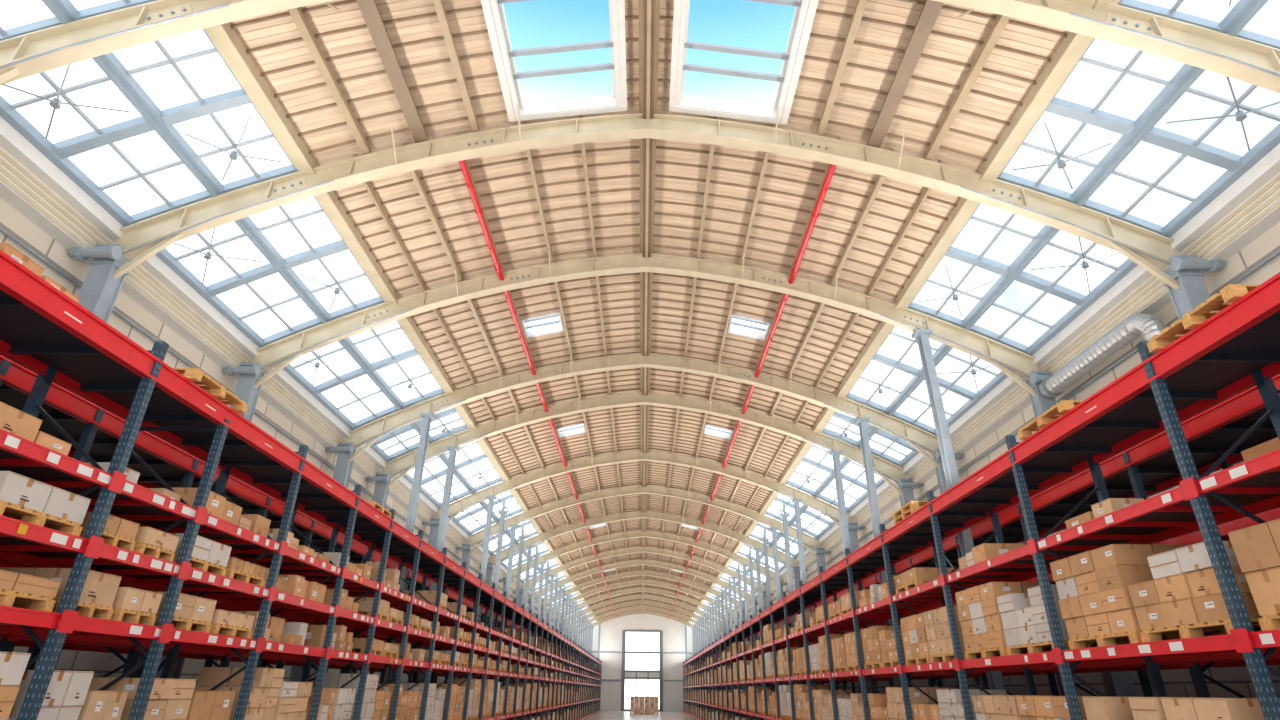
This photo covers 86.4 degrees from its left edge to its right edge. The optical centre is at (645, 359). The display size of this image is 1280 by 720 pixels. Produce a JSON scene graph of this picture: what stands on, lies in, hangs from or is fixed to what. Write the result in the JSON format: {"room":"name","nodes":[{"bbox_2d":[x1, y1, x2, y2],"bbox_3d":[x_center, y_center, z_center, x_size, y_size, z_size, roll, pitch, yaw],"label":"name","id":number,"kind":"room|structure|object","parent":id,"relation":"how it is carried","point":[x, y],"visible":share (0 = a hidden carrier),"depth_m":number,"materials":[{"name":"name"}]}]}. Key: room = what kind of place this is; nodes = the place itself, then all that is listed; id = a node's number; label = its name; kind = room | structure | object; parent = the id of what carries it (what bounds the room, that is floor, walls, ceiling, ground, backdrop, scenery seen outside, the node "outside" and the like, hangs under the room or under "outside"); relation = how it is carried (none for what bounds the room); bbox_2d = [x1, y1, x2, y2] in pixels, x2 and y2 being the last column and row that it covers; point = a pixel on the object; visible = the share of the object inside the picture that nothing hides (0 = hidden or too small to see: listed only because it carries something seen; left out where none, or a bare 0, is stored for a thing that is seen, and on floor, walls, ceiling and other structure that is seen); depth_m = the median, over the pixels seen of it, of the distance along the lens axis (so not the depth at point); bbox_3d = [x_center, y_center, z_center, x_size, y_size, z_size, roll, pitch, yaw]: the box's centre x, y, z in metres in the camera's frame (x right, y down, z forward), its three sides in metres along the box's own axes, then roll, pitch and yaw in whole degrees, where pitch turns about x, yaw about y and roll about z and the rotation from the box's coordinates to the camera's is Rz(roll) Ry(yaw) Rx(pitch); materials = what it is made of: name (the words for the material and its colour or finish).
{"room":"warehouse","nodes":[
{"label":"warehouse","id":0,"kind":"room"},
{"bbox_2d":[0,198,572,717],"bbox_3d":[-9.204,17.044,40.035,0.250,8.740,103.000,1,-26,0],"label":"wall","id":1,"kind":"structure","parent":0,"point":[100,663],"depth_m":12.44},
{"bbox_2d":[0,116,572,640],"bbox_3d":[-8.953,13.587,41.714,0.780,1.450,103.000,1,-26,0],"label":"trim","id":2,"kind":"structure","parent":1,"relation":"attached to","point":[30,182],"depth_m":12.23,"materials":[{"name":"white paint"}]},
{"bbox_2d":[584,711,695,719],"bbox_3d":[-0.222,21.224,38.217,18.400,0.200,103.300,1,-26,0],"label":"floor","id":3,"kind":"structure","parent":0,"point":[602,715],"depth_m":67.65,"materials":[{"name":"concrete"}]},
{"bbox_2d":[67,244,133,322],"bbox_3d":[-8.547,2.064,8.898,0.710,8.500,0.590,1,-26,0],"label":"column","id":4,"kind":"structure","parent":3,"relation":"on","point":[99,291],"depth_m":10.45,"materials":[{"name":"metal"}]},
{"bbox_2d":[113,104,1178,289],"bbox_3d":[0.028,-2.715,11.345,17.000,3.564,1.118,1,-26,0],"label":"rib","id":5,"kind":"object","parent":4,"relation":"on","point":[141,240],"visible":0.98,"depth_m":11.52,"materials":[{"name":"beige metal"}]},
{"bbox_2d":[155,363,267,678],"bbox_3d":[-8.567,3.933,12.748,0.710,8.500,0.590,1,-26,0],"label":"column","id":6,"kind":"structure","parent":3,"relation":"on","point":[250,373],"depth_m":14.29,"materials":[{"name":"metal"}]},
{"bbox_2d":[0,355,575,719],"bbox_3d":[-7.409,18.520,39.327,1.470,5.500,95.360,1,-26,0],"label":"rack","id":7,"kind":"object","parent":3,"relation":"on","point":[95,429],"visible":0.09,"depth_m":9.64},
{"bbox_2d":[0,250,601,719],"bbox_3d":[-5.734,18.537,39.327,1.220,5.500,95.360,1,-26,0],"label":"rack","id":8,"kind":"object","parent":3,"relation":"on","point":[44,331],"visible":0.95,"depth_m":8.14,"materials":[{"name":"red metal"}]},
{"bbox_2d":[0,243,79,302],"bbox_3d":[-5.300,-0.780,5.586,0.385,0.177,1.222,1,-26,0],"label":"cardboard boxes","id":9,"kind":"object","parent":8,"relation":"on","point":[6,248],"visible":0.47,"depth_m":5.67},
{"bbox_2d":[173,368,247,413],"bbox_3d":[-5.359,0.367,7.882,0.950,0.120,1.050,1,-26,0],"label":"wooden pallet","id":10,"kind":"object","parent":8,"relation":"on","point":[197,376],"visible":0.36,"depth_m":7.83,"materials":[{"name":"brown wood"}]},
{"bbox_2d":[0,500,598,719],"bbox_3d":[-5.725,19.513,40.037,0.920,4.040,92.890,1,-26,0],"label":"wooden pallets","id":11,"kind":"object","parent":8,"relation":"on","point":[7,597],"visible":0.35,"depth_m":7.02,"materials":[{"name":"brown wood"}]},
{"bbox_2d":[0,402,599,719],"bbox_3d":[-6.351,19.180,40.179,2.200,4.507,92.920,1,-26,0],"label":"stacked cardboard boxes","id":12,"kind":"object","parent":11,"relation":"on","point":[70,695],"visible":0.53,"depth_m":8.33},
{"bbox_2d":[289,443,357,681],"bbox_3d":[-8.590,6.205,17.426,0.710,8.500,0.590,1,-26,0],"label":"column","id":13,"kind":"structure","parent":3,"relation":"on","point":[343,467],"depth_m":18.95,"materials":[{"name":"metal"}]},
{"bbox_2d":[345,473,391,673],"bbox_3d":[-8.604,7.515,20.125,0.710,8.500,0.590,1,-26,0],"label":"column","id":14,"kind":"structure","parent":3,"relation":"on","point":[382,480],"depth_m":21.68,"materials":[{"name":"metal"}]},
{"bbox_2d":[385,413,434,683],"bbox_3d":[-6.362,5.837,17.699,0.360,9.442,0.280,1,-26,0],"label":"column","id":15,"kind":"structure","parent":3,"relation":"on","point":[424,435],"depth_m":18.82,"materials":[{"name":"metal"}]},
{"bbox_2d":[423,518,439,548],"bbox_3d":[-8.633,10.267,25.792,0.710,8.500,0.590,1,-26,0],"label":"column","id":16,"kind":"structure","parent":3,"relation":"on","point":[434,522],"depth_m":27.34,"materials":[{"name":"metal"}]},
{"bbox_2d":[417,447,459,682],"bbox_3d":[-6.375,7.147,20.398,0.360,9.442,0.280,1,-26,0],"label":"column","id":17,"kind":"structure","parent":3,"relation":"on","point":[452,453],"depth_m":21.51,"materials":[{"name":"metal"}]},
{"bbox_2d":[447,544,472,683],"bbox_3d":[-8.658,12.625,30.649,0.710,8.500,0.590,1,-26,0],"label":"column","id":18,"kind":"structure","parent":3,"relation":"on","point":[466,548],"depth_m":32.20,"materials":[{"name":"metal"}]},
{"bbox_2d":[471,496,495,678],"bbox_3d":[-6.404,9.899,26.065,0.360,9.442,0.280,1,-26,0],"label":"column","id":19,"kind":"structure","parent":3,"relation":"on","point":[491,499],"depth_m":27.27,"materials":[{"name":"metal"}]},
{"bbox_2d":[480,563,492,585],"bbox_3d":[-8.682,14.940,35.417,0.710,8.500,0.590,1,-26,0],"label":"column","id":20,"kind":"structure","parent":3,"relation":"on","point":[488,580],"depth_m":36.96,"materials":[{"name":"metal"}]},
{"bbox_2d":[486,500,507,678],"bbox_3d":[-6.413,10.805,28.515,0.360,9.952,0.280,1,-26,0],"label":"column","id":21,"kind":"structure","parent":3,"relation":"on","point":[503,512],"depth_m":29.67,"materials":[{"name":"metal"}]},
{"bbox_2d":[498,525,517,681],"bbox_3d":[-6.429,12.257,30.923,0.360,9.442,0.280,1,-26,0],"label":"column","id":22,"kind":"structure","parent":3,"relation":"on","point":[512,537],"depth_m":32.17,"materials":[{"name":"metal"}]},
{"bbox_2d":[507,526,525,719],"bbox_3d":[-6.438,13.164,33.373,0.360,9.952,0.280,1,-26,0],"label":"column","id":23,"kind":"structure","parent":3,"relation":"on","point":[521,537],"depth_m":34.55,"materials":[{"name":"metal"}]},
{"bbox_2d":[516,546,532,717],"bbox_3d":[-6.453,14.572,35.691,0.360,9.442,0.280,1,-26,0],"label":"column","id":24,"kind":"structure","parent":3,"relation":"on","point":[530,547],"depth_m":36.89,"materials":[{"name":"metal"}]},
{"bbox_2d":[524,546,539,716],"bbox_3d":[-6.462,15.478,38.141,0.360,9.952,0.280,1,-26,0],"label":"column","id":25,"kind":"structure","parent":3,"relation":"on","point":[536,555],"depth_m":39.34,"materials":[{"name":"metal"}]},
{"bbox_2d":[531,562,545,716],"bbox_3d":[-6.477,16.887,40.458,0.360,9.442,0.280,1,-26,0],"label":"column","id":26,"kind":"structure","parent":3,"relation":"on","point":[543,563],"depth_m":41.71,"materials":[{"name":"metal"}]},
{"bbox_2d":[543,561,550,623],"bbox_3d":[-6.487,17.793,42.908,0.360,9.952,0.280,1,-26,0],"label":"column","id":27,"kind":"structure","parent":3,"relation":"on","point":[547,570],"depth_m":44.14,"materials":[{"name":"metal"}]},
{"bbox_2d":[546,575,554,683],"bbox_3d":[-6.501,19.202,45.226,0.360,9.442,0.280,1,-26,0],"label":"column","id":28,"kind":"structure","parent":3,"relation":"on","point":[552,576],"depth_m":46.43,"materials":[{"name":"metal"}]},
{"bbox_2d":[549,574,558,710],"bbox_3d":[-6.511,20.108,47.676,0.360,9.952,0.280,1,-26,0],"label":"column","id":29,"kind":"structure","parent":3,"relation":"on","point":[556,581],"depth_m":48.93,"materials":[{"name":"metal"}]},
{"bbox_2d":[691,628,693,656],"bbox_3d":[5.904,37.853,83.367,0.360,9.442,0.280,1,-26,0],"label":"column","id":30,"kind":"structure","parent":3,"relation":"on","point":[691,628],"depth_m":84.89,"materials":[{"name":"metal"}]},
{"bbox_2d":[575,610,709,635],"bbox_3d":[-0.349,33.311,85.541,17.000,3.564,1.118,1,-26,0],"label":"rib","id":31,"kind":"object","parent":30,"relation":"on","point":[691,625],"visible":0.88,"depth_m":85.89,"materials":[{"name":"beige metal"}]},
{"bbox_2d":[694,624,696,653],"bbox_3d":[5.928,35.538,78.599,0.360,9.442,0.280,1,-26,0],"label":"column","id":32,"kind":"structure","parent":3,"relation":"on","point":[694,624],"depth_m":80.16,"materials":[{"name":"metal"}]},
{"bbox_2d":[573,605,714,636],"bbox_3d":[-0.325,30.996,80.773,17.000,3.564,1.118,1,-26,0],"label":"rib","id":33,"kind":"object","parent":32,"relation":"on","point":[593,619],"visible":0.86,"depth_m":81.12,"materials":[{"name":"beige metal"}]},
{"bbox_2d":[698,620,700,689],"bbox_3d":[5.952,33.223,73.832,0.360,9.442,0.280,1,-26,0],"label":"column","id":34,"kind":"structure","parent":3,"relation":"on","point":[698,620],"depth_m":74.86,"materials":[{"name":"metal"}]},
{"bbox_2d":[567,600,717,631],"bbox_3d":[-0.300,28.681,76.006,17.000,3.564,1.118,1,-26,0],"label":"rib","id":35,"kind":"object","parent":34,"relation":"on","point":[596,612],"visible":0.88,"depth_m":76.36,"materials":[{"name":"beige metal"}]},
{"bbox_2d":[701,615,705,706],"bbox_3d":[5.977,30.909,69.064,0.360,9.442,0.280,1,-26,0],"label":"column","id":36,"kind":"structure","parent":3,"relation":"on","point":[701,615],"depth_m":70.18,"materials":[{"name":"metal"}]},
{"bbox_2d":[563,594,724,628],"bbox_3d":[-0.276,26.366,71.238,17.000,3.564,1.118,1,-26,0],"label":"rib","id":37,"kind":"object","parent":36,"relation":"on","point":[630,597],"visible":0.88,"depth_m":71.57,"materials":[{"name":"beige metal"}]},
{"bbox_2d":[706,610,709,707],"bbox_3d":[6.001,28.594,64.296,0.360,9.442,0.280,1,-26,0],"label":"column","id":38,"kind":"structure","parent":3,"relation":"on","point":[706,610],"depth_m":65.55,"materials":[{"name":"metal"}]},
{"bbox_2d":[556,587,729,622],"bbox_3d":[-0.252,24.051,66.470,17.000,3.564,1.118,1,-26,0],"label":"rib","id":39,"kind":"object","parent":38,"relation":"on","point":[640,589],"visible":0.91,"depth_m":66.79,"materials":[{"name":"beige metal"}]},
{"bbox_2d":[711,603,716,708],"bbox_3d":[6.025,26.279,59.529,0.360,9.442,0.280,1,-26,0],"label":"column","id":40,"kind":"structure","parent":3,"relation":"on","point":[711,603],"depth_m":60.79,"materials":[{"name":"metal"}]},
{"bbox_2d":[548,579,733,618],"bbox_3d":[-0.228,21.736,61.703,17.000,3.564,1.118,1,-26,0],"label":"rib","id":41,"kind":"object","parent":40,"relation":"on","point":[633,582],"visible":0.85,"depth_m":62.05,"materials":[{"name":"beige metal"}]},
{"bbox_2d":[716,596,720,639],"bbox_3d":[6.049,23.964,54.761,0.360,9.442,0.280,1,-26,0],"label":"column","id":42,"kind":"structure","parent":3,"relation":"on","point":[718,597],"depth_m":56.00,"materials":[{"name":"metal"}]},
{"bbox_2d":[541,570,744,609],"bbox_3d":[-0.203,19.421,56.935,17.000,3.564,1.118,1,-26,0],"label":"rib","id":43,"kind":"object","parent":42,"relation":"on","point":[571,590],"visible":0.91,"depth_m":57.24,"materials":[{"name":"beige wood"}]},
{"bbox_2d":[723,587,731,711],"bbox_3d":[6.074,21.649,49.993,0.360,9.442,0.280,1,-26,0],"label":"column","id":44,"kind":"structure","parent":3,"relation":"on","point":[724,588],"depth_m":51.26,"materials":[{"name":"metal"}]},
{"bbox_2d":[534,559,750,605],"bbox_3d":[-0.179,17.106,52.167,17.000,3.564,1.118,1,-26,0],"label":"rib","id":45,"kind":"object","parent":44,"relation":"on","point":[713,579],"visible":0.84,"depth_m":52.49,"materials":[{"name":"beige metal"}]},
{"bbox_2d":[727,576,736,712],"bbox_3d":[6.088,20.240,47.676,0.360,9.952,0.280,1,-26,0],"label":"column","id":46,"kind":"structure","parent":3,"relation":"on","point":[729,583],"depth_m":48.89,"materials":[{"name":"metal"}]},
{"bbox_2d":[731,577,741,715],"bbox_3d":[6.098,19.334,45.226,0.360,9.442,0.280,1,-26,0],"label":"column","id":47,"kind":"structure","parent":3,"relation":"on","point":[733,578],"depth_m":46.45,"materials":[{"name":"metal"}]},
{"bbox_2d":[520,546,765,598],"bbox_3d":[-0.155,14.791,47.400,17.000,3.564,1.118,1,-26,0],"label":"rib","id":48,"kind":"object","parent":47,"relation":"on","point":[556,570],"visible":0.89,"depth_m":47.70,"materials":[{"name":"beige wood"}]},
{"bbox_2d":[736,563,744,715],"bbox_3d":[6.113,17.925,42.908,0.360,9.952,0.280,1,-26,0],"label":"column","id":49,"kind":"structure","parent":3,"relation":"on","point":[739,572],"depth_m":44.08,"materials":[{"name":"metal"}]},
{"bbox_2d":[741,564,751,716],"bbox_3d":[6.122,17.019,40.458,0.360,9.442,0.280,1,-26,0],"label":"column","id":50,"kind":"structure","parent":3,"relation":"on","point":[743,565],"depth_m":41.70,"materials":[{"name":"metal"}]},
{"bbox_2d":[506,530,780,586],"bbox_3d":[-0.131,12.476,42.632,17.000,3.564,1.118,1,-26,0],"label":"rib","id":51,"kind":"object","parent":50,"relation":"on","point":[740,559],"visible":0.9,"depth_m":42.94,"materials":[{"name":"beige metal"}]},
{"bbox_2d":[747,548,759,718],"bbox_3d":[6.137,15.610,38.141,0.360,9.952,0.280,1,-26,0],"label":"column","id":52,"kind":"structure","parent":3,"relation":"on","point":[749,557],"depth_m":39.28,"materials":[{"name":"metal"}]},
{"bbox_2d":[754,548,768,719],"bbox_3d":[6.146,14.704,35.691,0.360,9.442,0.280,1,-26,0],"label":"column","id":53,"kind":"structure","parent":3,"relation":"on","point":[756,550],"depth_m":37.00,"materials":[{"name":"metal"}]},
{"bbox_2d":[488,511,797,574],"bbox_3d":[-0.106,10.162,37.864,17.000,3.564,1.118,1,-26,0],"label":"rib","id":54,"kind":"object","parent":53,"relation":"on","point":[567,528],"visible":0.94,"depth_m":38.15,"materials":[{"name":"beige metal"}]},
{"bbox_2d":[0,0,592,624],"bbox_3d":[-7.259,12.329,42.334,2.710,1.330,103.000,1,-26,0],"label":"mullions","id":55,"kind":"object","parent":54,"relation":"attached to","point":[152,118],"visible":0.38,"depth_m":11.82,"materials":[{"name":"grey metal"}]},
{"bbox_2d":[3,64,590,618],"bbox_3d":[-7.268,11.639,40.792,2.257,1.072,98.652,1,-26,0],"label":"braces","id":56,"kind":"object","parent":55,"relation":"attached to","point":[56,103],"visible":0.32,"depth_m":11.65,"materials":[{"name":"grey metal"}]},
{"bbox_2d":[692,0,1279,626],"bbox_3d":[7.000,12.478,42.334,2.710,1.330,103.000,1,-26,0],"label":"mullions","id":57,"kind":"object","parent":54,"relation":"attached to","point":[1133,132],"visible":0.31,"depth_m":11.42,"materials":[{"name":"grey metal"}]},
{"bbox_2d":[697,0,1279,614],"bbox_3d":[7.023,11.788,40.791,2.257,1.072,98.652,1,-26,0],"label":"hub","id":58,"kind":"object","parent":57,"relation":"attached to","point":[1240,115],"visible":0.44,"depth_m":11.78,"materials":[{"name":"grey metal"}]},
{"bbox_2d":[761,529,775,689],"bbox_3d":[6.161,13.295,33.373,0.360,9.952,0.280,1,-26,0],"label":"column","id":59,"kind":"structure","parent":3,"relation":"on","point":[768,590],"depth_m":34.59,"materials":[{"name":"metal"}]},
{"bbox_2d":[770,527,787,684],"bbox_3d":[6.171,12.389,30.923,0.360,9.442,0.280,1,-26,0],"label":"column","id":60,"kind":"structure","parent":3,"relation":"on","point":[774,536],"depth_m":32.13,"materials":[{"name":"metal"}]},
{"bbox_2d":[466,485,820,558],"bbox_3d":[-0.082,7.847,33.097,17.000,3.564,1.118,1,-26,0],"label":"rib","id":61,"kind":"object","parent":60,"relation":"on","point":[478,537],"visible":0.91,"depth_m":33.35,"materials":[{"name":"beige metal"}]},
{"bbox_2d":[780,503,800,692],"bbox_3d":[6.186,10.937,28.515,0.360,9.952,0.280,1,-26,0],"label":"column","id":62,"kind":"structure","parent":3,"relation":"on","point":[784,515],"depth_m":29.60,"materials":[{"name":"metal"}]},
{"bbox_2d":[793,566,806,589],"bbox_3d":[8.367,15.119,35.417,0.710,8.500,0.590,1,-26,0],"label":"column","id":63,"kind":"structure","parent":3,"relation":"on","point":[796,569],"depth_m":36.97,"materials":[{"name":"metal"}]},
{"bbox_2d":[792,499,815,683],"bbox_3d":[6.195,10.030,26.065,0.360,9.442,0.280,1,-26,0],"label":"column","id":64,"kind":"structure","parent":3,"relation":"on","point":[795,501],"depth_m":27.28,"materials":[{"name":"metal"}]},
{"bbox_2d":[435,451,852,527],"bbox_3d":[-0.058,5.488,28.239,17.000,3.564,1.118,1,-26,0],"label":"rib","id":65,"kind":"object","parent":64,"relation":"on","point":[462,504],"visible":0.97,"depth_m":28.48,"materials":[{"name":"beige metal"}]},
{"bbox_2d":[816,548,830,689],"bbox_3d":[8.391,12.804,30.649,0.710,8.500,0.590,1,-26,0],"label":"column","id":66,"kind":"structure","parent":3,"relation":"on","point":[820,552],"depth_m":32.20,"materials":[{"name":"metal"}]},
{"bbox_2d":[829,451,867,692],"bbox_3d":[6.224,7.279,20.398,0.360,9.442,0.280,1,-26,0],"label":"column","id":67,"kind":"structure","parent":3,"relation":"on","point":[836,457],"depth_m":21.64,"materials":[{"name":"metal"}]},
{"bbox_2d":[382,392,906,494],"bbox_3d":[-0.029,2.736,22.572,17.000,3.564,1.118,1,-26,0],"label":"rib","id":68,"kind":"object","parent":67,"relation":"on","point":[404,463],"visible":0.95,"depth_m":22.80,"materials":[{"name":"beige metal"}]},
{"bbox_2d":[848,522,870,693],"bbox_3d":[8.416,10.445,25.792,0.710,8.500,0.590,1,-26,0],"label":"column","id":69,"kind":"structure","parent":3,"relation":"on","point":[852,527],"depth_m":27.33,"materials":[{"name":"metal"}]},
{"bbox_2d":[855,418,901,686],"bbox_3d":[6.238,5.968,17.699,0.360,9.442,0.280,1,-26,0],"label":"column","id":70,"kind":"structure","parent":3,"relation":"on","point":[864,437],"depth_m":18.83,"materials":[{"name":"metal"}]},
{"bbox_2d":[346,353,939,467],"bbox_3d":[-0.015,1.426,19.873,17.000,3.564,1.118,1,-26,0],"label":"rib","id":71,"kind":"object","parent":70,"relation":"on","point":[920,439],"visible":0.94,"depth_m":20.07,"materials":[{"name":"beige metal"}]},
{"bbox_2d":[896,479,944,686],"bbox_3d":[8.445,7.693,20.125,0.710,8.500,0.590,1,-26,0],"label":"column","id":72,"kind":"structure","parent":3,"relation":"on","point":[906,486],"depth_m":21.69,"materials":[{"name":"metal"}]},
{"bbox_2d":[931,449,981,688],"bbox_3d":[8.459,6.383,17.426,0.710,8.500,0.590,1,-26,0],"label":"column","id":73,"kind":"structure","parent":3,"relation":"on","point":[942,483],"depth_m":18.96,"materials":[{"name":"metal"}]},
{"bbox_2d":[911,329,1004,689],"bbox_3d":[6.141,3.663,13.038,0.479,9.519,0.280,1,-26,0],"label":"column","id":74,"kind":"structure","parent":3,"relation":"on","point":[994,678],"depth_m":14.05,"materials":[{"name":"metal"}]},
{"bbox_2d":[251,251,1038,395],"bbox_3d":[0.009,-0.845,15.195,17.000,3.564,1.118,1,-26,0],"label":"rib","id":75,"kind":"object","parent":74,"relation":"on","point":[1012,362],"visible":0.96,"depth_m":15.39,"materials":[{"name":"beige metal"}]},
{"bbox_2d":[638,0,659,610],"bbox_3d":[-0.112,10.702,43.160,0.320,0.310,103.000,1,-26,0],"label":"ridge beam","id":76,"kind":"structure","parent":75,"relation":"attached to","point":[649,10],"depth_m":13.83,"materials":[{"name":"metal"}]},
{"bbox_2d":[195,0,1119,621],"bbox_3d":[-0.119,11.353,42.844,11.720,1.440,103.000,1,-26,0],"label":"purlins","id":77,"kind":"structure","parent":75,"relation":"on","point":[225,39],"depth_m":12.30,"materials":[{"name":"metal"}]},
{"bbox_2d":[459,160,617,618],"bbox_3d":[-3.477,15.005,50.447,0.150,0.280,85.500,1,-26,0],"label":"pipe","id":78,"kind":"object","parent":77,"relation":"attached to","point":[478,210],"visible":0.86,"depth_m":16.81,"materials":[{"name":"red metal"}]},
{"bbox_2d":[668,164,836,618],"bbox_3d":[3.162,15.075,50.447,0.150,0.280,85.500,1,-26,0],"label":"pipe","id":79,"kind":"object","parent":77,"relation":"attached to","point":[830,172],"visible":0.84,"depth_m":16.68,"materials":[{"name":"red metal"}]},
{"bbox_2d":[683,272,1279,719],"bbox_3d":[5.347,18.489,38.990,1.220,5.500,96.610,1,-26,0],"label":"rack","id":80,"kind":"object","parent":3,"relation":"on","point":[1236,350],"visible":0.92,"depth_m":8.24,"materials":[{"name":"red metal"}]},
{"bbox_2d":[894,507,920,524],"bbox_3d":[5.444,3.036,13.144,0.950,0.120,1.050,1,-26,0],"label":"wooden pallet","id":81,"kind":"object","parent":80,"relation":"on","point":[913,509],"visible":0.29,"depth_m":13.09,"materials":[{"name":"brown wood"}]},
{"bbox_2d":[893,501,927,519],"bbox_3d":[5.445,2.924,13.198,0.950,0.120,1.050,1,-26,0],"label":"wooden pallet","id":82,"kind":"object","parent":81,"relation":"on","point":[910,504],"visible":0.32,"depth_m":13.01,"materials":[{"name":"brown wood"}]},
{"bbox_2d":[684,581,1279,719],"bbox_3d":[5.315,19.610,39.974,0.920,4.020,93.460,1,-26,0],"label":"wooden pallets","id":83,"kind":"object","parent":80,"relation":"on","point":[1270,621],"visible":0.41,"depth_m":8.40,"materials":[{"name":"brown wood"}]},
{"bbox_2d":[684,437,1279,719],"bbox_3d":[5.948,19.292,40.130,2.200,4.496,93.447,1,-26,0],"label":"stacked cardboard boxes","id":84,"kind":"object","parent":83,"relation":"on","point":[1112,588],"visible":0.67,"depth_m":8.57},
{"bbox_2d":[1017,400,1081,439],"bbox_3d":[5.367,0.763,8.466,0.950,0.120,1.050,1,-26,0],"label":"wooden pallet","id":85,"kind":"object","parent":80,"relation":"on","point":[1062,406],"visible":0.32,"depth_m":8.41,"materials":[{"name":"brown wood"}]},
{"bbox_2d":[1147,284,1260,352],"bbox_3d":[5.379,-0.350,6.173,0.950,0.120,1.050,1,-26,0],"label":"wooden pallet","id":86,"kind":"object","parent":80,"relation":"on","point":[1229,294],"visible":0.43,"depth_m":6.12,"materials":[{"name":"brown wood"}]},
{"bbox_2d":[700,374,1279,718],"bbox_3d":[7.022,18.507,38.990,1.470,5.500,96.610,1,-26,0],"label":"rack","id":87,"kind":"object","parent":3,"relation":"on","point":[1148,468],"visible":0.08,"depth_m":9.62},
{"bbox_2d":[1022,371,1136,696],"bbox_3d":[8.482,4.112,12.748,0.710,8.500,0.590,1,-26,0],"label":"column","id":88,"kind":"structure","parent":3,"relation":"on","point":[1117,684],"depth_m":12.20,"materials":[{"name":"metal"}]},
{"bbox_2d":[1039,313,1171,397],"bbox_3d":[8.552,0.349,12.508,0.650,1.460,3.330,1,-26,0],"label":"ventilation duct","id":89,"kind":"object","parent":88,"relation":"attached to","point":[1146,325],"visible":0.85,"depth_m":12.43,"materials":[{"name":"metal"}]},
{"bbox_2d":[1158,255,1244,464],"bbox_3d":[8.502,2.242,8.898,0.710,8.500,0.590,1,-26,0],"label":"column","id":90,"kind":"structure","parent":3,"relation":"on","point":[1192,291],"depth_m":10.48,"materials":[{"name":"metal"}]},
{"bbox_3d":[-0.137,39.351,75.911,3.150,0.120,2.950,1,-26,0],"label":"wooden pallets","id":91,"kind":"object","parent":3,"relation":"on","visible":0},
{"bbox_2d":[630,696,657,712],"bbox_3d":[-0.134,38.580,76.286,3.100,1.590,2.910,1,-26,0],"label":"stacked cardboard boxes","id":92,"kind":"object","parent":91,"relation":"on","point":[641,704],"visible":1,"depth_m":75.03},
{"bbox_2d":[577,613,707,711],"bbox_3d":[-0.400,38.211,87.052,18.200,11.900,0.001,1,-26,0],"label":"wall","id":93,"kind":"structure","parent":0,"point":[611,630],"depth_m":87.31,"materials":[{"name":"paint"}]},
{"bbox_2d":[621,630,662,711],"bbox_3d":[-0.412,39.305,86.410,5.240,9.370,0.200,1,-26,0],"label":"door","id":94,"kind":"structure","parent":93,"relation":"in","point":[626,674],"depth_m":86.25,"materials":[{"name":"paint"}]},
{"bbox_2d":[592,625,697,701],"bbox_3d":[-0.409,39.026,86.540,17.600,9.986,0.190,1,-26,0],"label":"trim","id":95,"kind":"structure","parent":93,"relation":"attached to","point":[598,652],"depth_m":87.22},
{"bbox_2d":[230,0,1067,620],"bbox_3d":[-0.118,11.225,43.001,11.560,1.430,103.170,1,-26,0],"label":"ceiling","id":96,"kind":"structure","parent":0,"point":[790,186],"depth_m":14.09,"materials":[{"name":"beige wood"}]},
{"bbox_2d":[520,311,564,337],"bbox_3d":[-2.789,-1.016,18.544,1.086,0.439,1.020,1,-26,0],"label":"frame","id":97,"kind":"object","parent":96,"relation":"attached to","point":[558,328],"visible":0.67,"depth_m":18.68,"materials":[{"name":"white paint"}]},
{"bbox_2d":[481,0,626,121],"bbox_3d":[-1.347,-5.031,10.757,2.060,0.562,2.850,1,-26,0],"label":"frame","id":98,"kind":"object","parent":96,"relation":"attached to","point":[494,14],"visible":0.99,"depth_m":11.24,"materials":[{"name":"white paint"}]},
{"bbox_2d":[556,422,585,437],"bbox_3d":[-2.828,2.610,26.010,1.086,0.439,1.020,1,-26,0],"label":"frame","id":99,"kind":"object","parent":96,"relation":"attached to","point":[561,433],"visible":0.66,"depth_m":26.32,"materials":[{"name":"white paint"}]},
{"bbox_2d":[703,423,733,439],"bbox_3d":[2.772,2.668,26.010,1.086,0.439,1.020,1,-26,0],"label":"ceiling light","id":100,"kind":"object","parent":96,"relation":"attached to","point":[711,432],"visible":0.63,"depth_m":26.27,"materials":[{"name":"white paint"}]},
{"bbox_2d":[669,0,818,124],"bbox_3d":[1.452,-5.002,10.757,2.060,0.562,2.850,1,-26,0],"label":"frame","id":101,"kind":"object","parent":96,"relation":"attached to","point":[805,10],"visible":0.99,"depth_m":11.17,"materials":[{"name":"white paint"}]},
{"bbox_2d":[727,313,771,340],"bbox_3d":[2.810,-0.957,18.544,1.086,0.439,1.020,1,-26,0],"label":"frame","id":102,"kind":"object","parent":96,"relation":"attached to","point":[732,330],"visible":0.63,"depth_m":18.69,"materials":[{"name":"white paint"}]},
{"bbox_2d":[712,222,1279,719],"bbox_3d":[8.845,17.233,40.035,0.250,8.740,103.000,1,-26,0],"label":"wall","id":103,"kind":"structure","parent":0,"point":[1177,682],"depth_m":12.87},
{"bbox_2d":[712,144,1279,637],"bbox_3d":[8.666,13.772,41.714,0.780,1.450,103.000,1,-26,0],"label":"trim","id":104,"kind":"structure","parent":103,"relation":"attached to","point":[1248,208],"depth_m":12.35,"materials":[{"name":"white paint"}]},
{"bbox_3d":[-8.532,0.657,6.002,0.710,8.500,0.590,1,-26,0],"label":"column","id":105,"kind":"structure","parent":0,"visible":0},
{"bbox_2d":[0,0,1279,92],"bbox_3d":[0.043,-4.121,8.449,17.000,3.564,1.118,1,-26,0],"label":"rib","id":106,"kind":"object","parent":105,"relation":"on","point":[33,53],"visible":1,"depth_m":8.37,"materials":[{"name":"beige metal"}]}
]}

